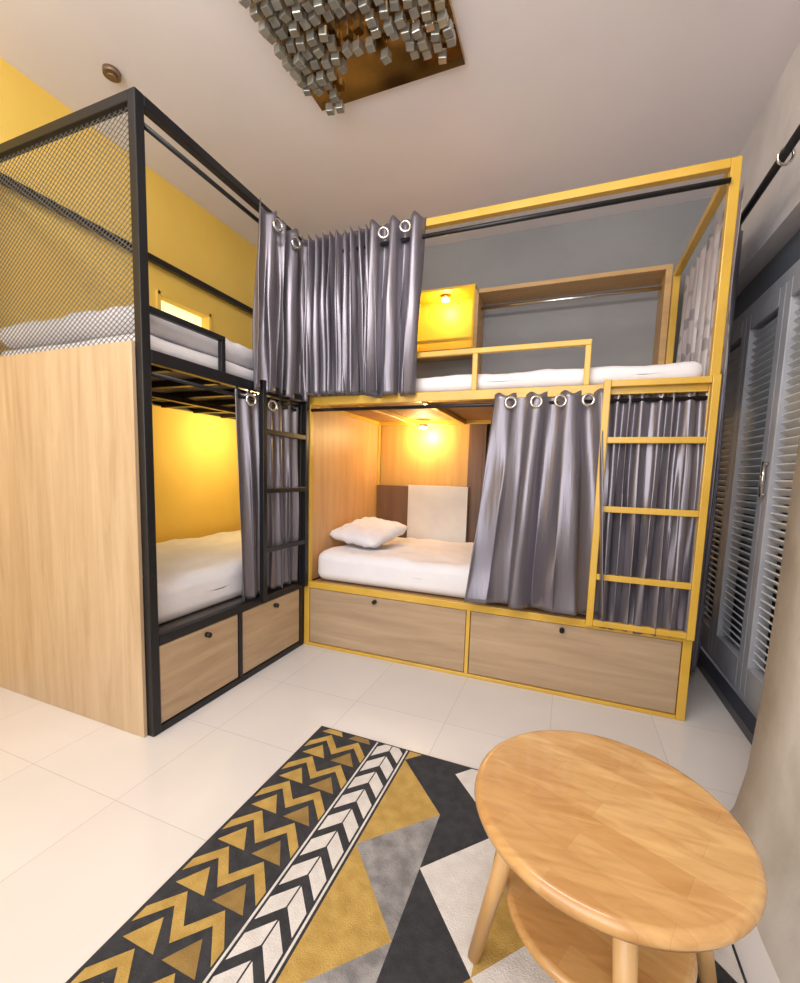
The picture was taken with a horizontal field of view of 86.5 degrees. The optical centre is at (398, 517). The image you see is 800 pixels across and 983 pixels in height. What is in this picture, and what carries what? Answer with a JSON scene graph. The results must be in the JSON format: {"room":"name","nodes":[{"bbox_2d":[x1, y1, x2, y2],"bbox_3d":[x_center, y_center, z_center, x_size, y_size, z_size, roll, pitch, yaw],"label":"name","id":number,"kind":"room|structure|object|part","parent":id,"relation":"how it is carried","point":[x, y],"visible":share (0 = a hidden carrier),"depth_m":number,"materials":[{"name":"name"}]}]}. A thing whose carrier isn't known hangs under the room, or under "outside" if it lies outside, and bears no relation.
{"room":"dormitory","nodes":[
{"label":"dormitory","id":0,"kind":"room"},
{"bbox_2d":[0,57,256,544],"bbox_3d":[-1.862,-0.582,1.712,0.100,2.700,4.500,4,6,21],"label":"wall","id":1,"kind":"structure","parent":0,"point":[196,478],"depth_m":2.59,"materials":[{"name":"yellow paint"}]},
{"bbox_2d":[156,289,211,330],"bbox_3d":[-1.396,-1.275,2.733,0.087,0.190,0.420,4,6,21],"label":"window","id":2,"kind":"structure","parent":1,"relation":"in","point":[167,303],"depth_m":2.74,"materials":[{"name":"yellow paint"}]},
{"bbox_3d":[-1.431,-1.277,2.747,0.010,0.160,0.390,4,6,21],"label":"glass","id":3,"kind":"part","parent":2,"relation":"part of","materials":[{"name":"beige glass"}]},
{"bbox_2d":[0,590,779,982],"bbox_3d":[-0.333,0.914,1.294,3.440,0.100,4.600,4,6,21],"label":"floor","id":4,"kind":"structure","parent":0,"point":[96,817],"depth_m":1.49,"materials":[{"name":"tile"}]},
{"bbox_2d":[0,86,320,737],"bbox_3d":[-0.954,-0.388,2.516,0.990,2.207,1.936,4,6,21],"label":"bunk bed","id":5,"kind":"object","parent":4,"relation":"on","point":[74,623],"visible":0.8,"depth_m":1.63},
{"bbox_3d":[-1.294,-0.993,1.587,0.887,0.771,0.002,4,6,21],"label":"panel","id":6,"kind":"part","parent":5,"relation":"part of","materials":[{"name":"metal"}]},
{"bbox_3d":[-1.349,0.080,1.677,0.924,1.422,0.015,4,6,21],"label":"panel","id":7,"kind":"part","parent":5,"relation":"part of","materials":[{"name":"brown wood"}]},
{"bbox_2d":[1,334,320,396],"bbox_3d":[-0.965,-0.727,2.492,0.864,0.075,1.830,4,6,21],"label":"mattress","id":8,"kind":"object","parent":5,"relation":"on","point":[157,344],"visible":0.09,"depth_m":1.68,"materials":[{"name":"white fabric"}]},
{"bbox_2d":[0,304,252,369],"bbox_3d":[-1.135,-0.784,2.051,0.859,0.108,0.903,4,6,21],"label":"duvet","id":9,"kind":"object","parent":8,"relation":"on","point":[237,354],"visible":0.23,"depth_m":1.66,"materials":[{"name":"fabric"}]},
{"bbox_3d":[-0.806,-0.671,1.633,0.022,0.148,0.356,4,6,21],"label":"guard rail","id":10,"kind":"part","parent":5,"relation":"part of","materials":[{"name":"black metal"}]},
{"bbox_2d":[141,530,241,623],"bbox_3d":[-1.003,0.238,2.594,0.844,0.188,1.830,4,6,21],"label":"mattress","id":11,"kind":"object","parent":5,"relation":"on","point":[194,574],"visible":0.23,"depth_m":1.96,"materials":[{"name":"white fabric"}]},
{"bbox_2d":[235,387,298,601],"bbox_3d":[-0.650,-0.103,2.122,0.064,0.979,0.471,4,6,21],"label":"curtain","id":12,"kind":"object","parent":5,"relation":"hanging from","point":[282,452],"visible":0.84,"depth_m":2.13,"materials":[{"name":"grey fabric"}]},
{"bbox_2d":[252,198,307,401],"bbox_3d":[-0.560,-1.000,2.055,0.087,0.816,0.417,4,6,21],"label":"curtain","id":13,"kind":"object","parent":5,"relation":"hanging from","point":[280,252],"visible":0.99,"depth_m":2.02,"materials":[{"name":"fabric"},{"name":"chrome"}]},
{"bbox_2d":[65,726,746,982],"bbox_3d":[-0.027,0.929,0.698,1.236,0.008,1.619,4,6,21],"label":"rug","id":14,"kind":"object","parent":4,"relation":"on","point":[359,859],"visible":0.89,"depth_m":1.01,"materials":[{"name":"multicoloured fabric"}]},
{"bbox_2d":[468,730,767,982],"bbox_3d":[0.376,0.728,0.817,0.472,0.390,0.472,4,6,21],"label":"coffee table","id":15,"kind":"object","parent":14,"relation":"on","point":[612,863],"visible":1,"depth_m":0.73,"materials":[{"name":"brown wood"}]},
{"bbox_2d":[505,869,697,982],"bbox_3d":[0.375,0.757,0.820,0.330,0.021,0.330,4,6,21],"label":"shelf","id":16,"kind":"object","parent":15,"relation":"attached to","point":[568,950],"depth_m":0.74,"materials":[{"name":"brown wood"}]},
{"bbox_2d":[304,156,742,720],"bbox_3d":[0.526,-0.337,2.447,1.890,2.207,0.984,4,6,21],"label":"bunk bed","id":17,"kind":"object","parent":4,"relation":"on","point":[530,648],"visible":0.84,"depth_m":2.00,"materials":[{"name":"beige wood"}]},
{"bbox_2d":[298,224,377,395],"bbox_3d":[-0.327,-1.039,2.186,0.489,0.811,0.085,4,6,18],"label":"curtain","id":18,"kind":"object","parent":17,"relation":"hanging from","point":[337,281],"visible":0.9,"depth_m":2.17,"materials":[{"name":"grey fabric"}]},
{"bbox_3d":[-0.341,-0.164,2.824,0.016,0.983,0.884,4,6,21],"label":"panel","id":19,"kind":"part","parent":17,"relation":"part of","materials":[{"name":"brown wood"}]},
{"bbox_2d":[365,211,425,397],"bbox_3d":[-0.021,-1.016,2.067,0.271,0.834,0.092,4,6,21],"label":"curtain","id":20,"kind":"object","parent":17,"relation":"hanging from","point":[397,275],"visible":1,"depth_m":2.06,"materials":[{"name":"grey fabric"},{"name":"chrome"}]},
{"bbox_2d":[418,423,427,428],"bbox_3d":[0.168,-0.635,2.964,0.070,0.030,0.070,4,6,21],"label":"lamp","id":21,"kind":"object","parent":17,"relation":"attached to","point":[421,426],"depth_m":2.94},
{"bbox_2d":[318,537,585,614],"bbox_3d":[0.508,0.295,2.507,1.805,0.182,0.832,4,6,21],"label":"mattress","id":22,"kind":"object","parent":17,"relation":"on","point":[431,566],"visible":0.45,"depth_m":2.33,"materials":[{"name":"white fabric"}]},
{"bbox_2d":[329,517,407,547],"bbox_3d":[-0.184,0.086,2.672,0.358,0.155,0.383,6,7,34],"label":"pillow","id":23,"kind":"object","parent":22,"relation":"on","point":[373,532],"visible":1,"depth_m":2.57,"materials":[{"name":"white fabric"}]},
{"bbox_2d":[321,361,702,396],"bbox_3d":[0.542,-0.686,2.421,1.805,0.096,0.862,4,6,21],"label":"mattress","id":24,"kind":"object","parent":17,"relation":"on","point":[545,377],"visible":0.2,"depth_m":1.91,"materials":[{"name":"white fabric"}]},
{"bbox_2d":[464,388,603,619],"bbox_3d":[0.618,-0.068,1.900,0.600,0.978,0.097,4,6,21],"label":"curtain","id":25,"kind":"object","parent":17,"relation":"hanging from","point":[533,538],"visible":0.99,"depth_m":1.89,"materials":[{"name":"grey fabric"},{"name":"chrome"}]},
{"bbox_2d":[593,392,707,635],"bbox_3d":[1.028,-0.011,1.780,0.382,1.013,0.063,4,6,21],"label":"curtain","id":26,"kind":"object","parent":17,"relation":"hanging from","point":[660,476],"visible":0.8,"depth_m":1.77,"materials":[{"name":"grey fabric"}]},
{"bbox_2d":[676,182,744,377],"bbox_3d":[1.457,-0.956,2.054,0.036,0.723,0.875,4,6,21],"label":"curtain","id":27,"kind":"object","parent":17,"relation":"hanging from","point":[699,297],"visible":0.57,"depth_m":2.00,"materials":[{"name":"grey fabric"}]},
{"bbox_2d":[0,0,799,247],"bbox_3d":[-0.250,-1.870,1.011,3.440,0.100,4.600,4,6,21],"label":"ceiling","id":28,"kind":"structure","parent":0,"point":[548,96],"depth_m":1.94,"materials":[{"name":"paint"}]},
{"bbox_2d":[102,63,120,82],"bbox_3d":[-1.245,-1.919,1.843,0.068,0.030,0.068,4,6,21],"label":"light","id":29,"kind":"object","parent":28,"relation":"attached to","point":[109,71],"depth_m":1.83,"materials":[{"name":"brown metal"}]},
{"bbox_2d":[238,0,464,115],"bbox_3d":[-0.194,-1.824,1.497,0.683,0.084,0.805,4,6,21],"label":"crystal ceiling light","id":30,"kind":"object","parent":28,"relation":"attached to","point":[339,52],"visible":1,"depth_m":1.64,"materials":[{"name":"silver metal"}]},
{"bbox_2d":[380,197,715,466],"bbox_3d":[0.582,-0.662,3.218,3.340,2.700,0.100,4,6,21],"label":"wall","id":31,"kind":"structure","parent":0,"point":[621,328],"depth_m":2.86,"materials":[{"name":"grey paint"}]},
{"bbox_2d":[376,264,672,542],"bbox_3d":[0.743,-0.620,2.959,1.826,1.920,0.265,4,6,21],"label":"wall panel","id":32,"kind":"object","parent":31,"relation":"attached to","point":[431,478],"visible":0.35,"depth_m":3.04,"materials":[{"name":"brown wood"}]},
{"bbox_3d":[0.170,-0.200,3.151,0.676,1.010,0.016,4,6,21],"label":"panel","id":33,"kind":"part","parent":32,"relation":"part of","materials":[{"name":"brown wood"}]},
{"bbox_2d":[441,295,450,302],"bbox_3d":[0.336,-1.573,3.061,0.070,0.030,0.070,4,6,21],"label":"lamp","id":34,"kind":"object","parent":32,"relation":"attached to","point":[445,298],"visible":1,"depth_m":3.04,"materials":[{"name":"white glass"}]},
{"bbox_2d":[706,207,720,612],"bbox_3d":[1.976,-0.557,2.594,0.280,2.700,0.050,4,6,21],"label":"wall","id":35,"kind":"structure","parent":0,"point":[716,217],"depth_m":2.64,"materials":[{"name":"paint"}]},
{"bbox_2d":[717,42,799,296],"bbox_3d":[1.685,-1.493,1.681,0.280,0.670,1.700,4,6,21],"label":"wall","id":36,"kind":"structure","parent":0,"point":[774,219],"depth_m":1.82,"materials":[{"name":"white paint"}]},
{"bbox_2d":[730,437,799,982],"bbox_3d":[0.719,-0.307,-0.230,0.536,2.700,2.753,4,6,21],"label":"curtain","id":37,"kind":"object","parent":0,"point":[767,804],"depth_m":1.07,"materials":[{"name":"beige fabric"}]},
{"bbox_2d":[697,648,756,744],"bbox_3d":[1.518,0.830,1.955,0.060,0.045,1.680,4,6,21],"label":"trim","id":38,"kind":"structure","parent":37,"relation":"attached to","point":[743,717],"depth_m":1.93,"materials":[{"name":"grey wood"}]},
{"bbox_2d":[701,259,799,714],"bbox_3d":[1.600,-0.114,1.838,0.093,1.850,1.680,4,6,21],"label":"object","id":39,"kind":"structure","parent":37,"relation":"in","point":[736,663],"depth_m":1.89,"materials":[{"name":"paint"}]},
{"bbox_2d":[704,300,799,671],"bbox_3d":[1.609,-0.111,1.835,0.036,1.526,1.570,4,6,21],"label":"louvres","id":40,"kind":"object","parent":39,"relation":"attached to","point":[764,349],"visible":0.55,"depth_m":2.00,"materials":[{"name":"paint"}]},
{"bbox_3d":[1.558,-0.163,1.818,0.023,0.150,0.016,4,6,21],"label":"handle","id":41,"kind":"part","parent":39,"relation":"part of","materials":[{"name":"silver metal"}]},
{"bbox_2d":[707,462,794,667],"bbox_3d":[1.669,-0.169,1.806,0.030,1.980,1.680,4,6,21],"label":"backing","id":42,"kind":"object","parent":37,"relation":"attached to","point":[741,584],"visible":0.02,"depth_m":2.19,"materials":[{"name":"grey"}]},
{"bbox_2d":[733,230,799,321],"bbox_3d":[1.645,-1.095,1.732,0.060,0.125,1.680,4,6,21],"label":"door frame","id":43,"kind":"structure","parent":37,"relation":"in","point":[789,254],"depth_m":1.95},
{"bbox_2d":[739,124,799,227],"bbox_3d":[1.479,-1.264,1.756,0.129,0.070,1.550,4,6,21],"label":"curtain rod","id":44,"kind":"object","parent":37,"relation":"attached to","point":[784,152],"visible":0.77,"depth_m":1.51,"materials":[{"name":"black metal"}]},
{"bbox_2d":[690,225,742,675],"bbox_3d":[1.510,-0.290,2.046,0.059,2.103,0.270,7,8,40],"label":"curtain","id":45,"kind":"object","parent":44,"relation":"hanging from","point":[719,430],"visible":0.34,"depth_m":2.01,"materials":[{"name":"grey fabric"}]}
]}

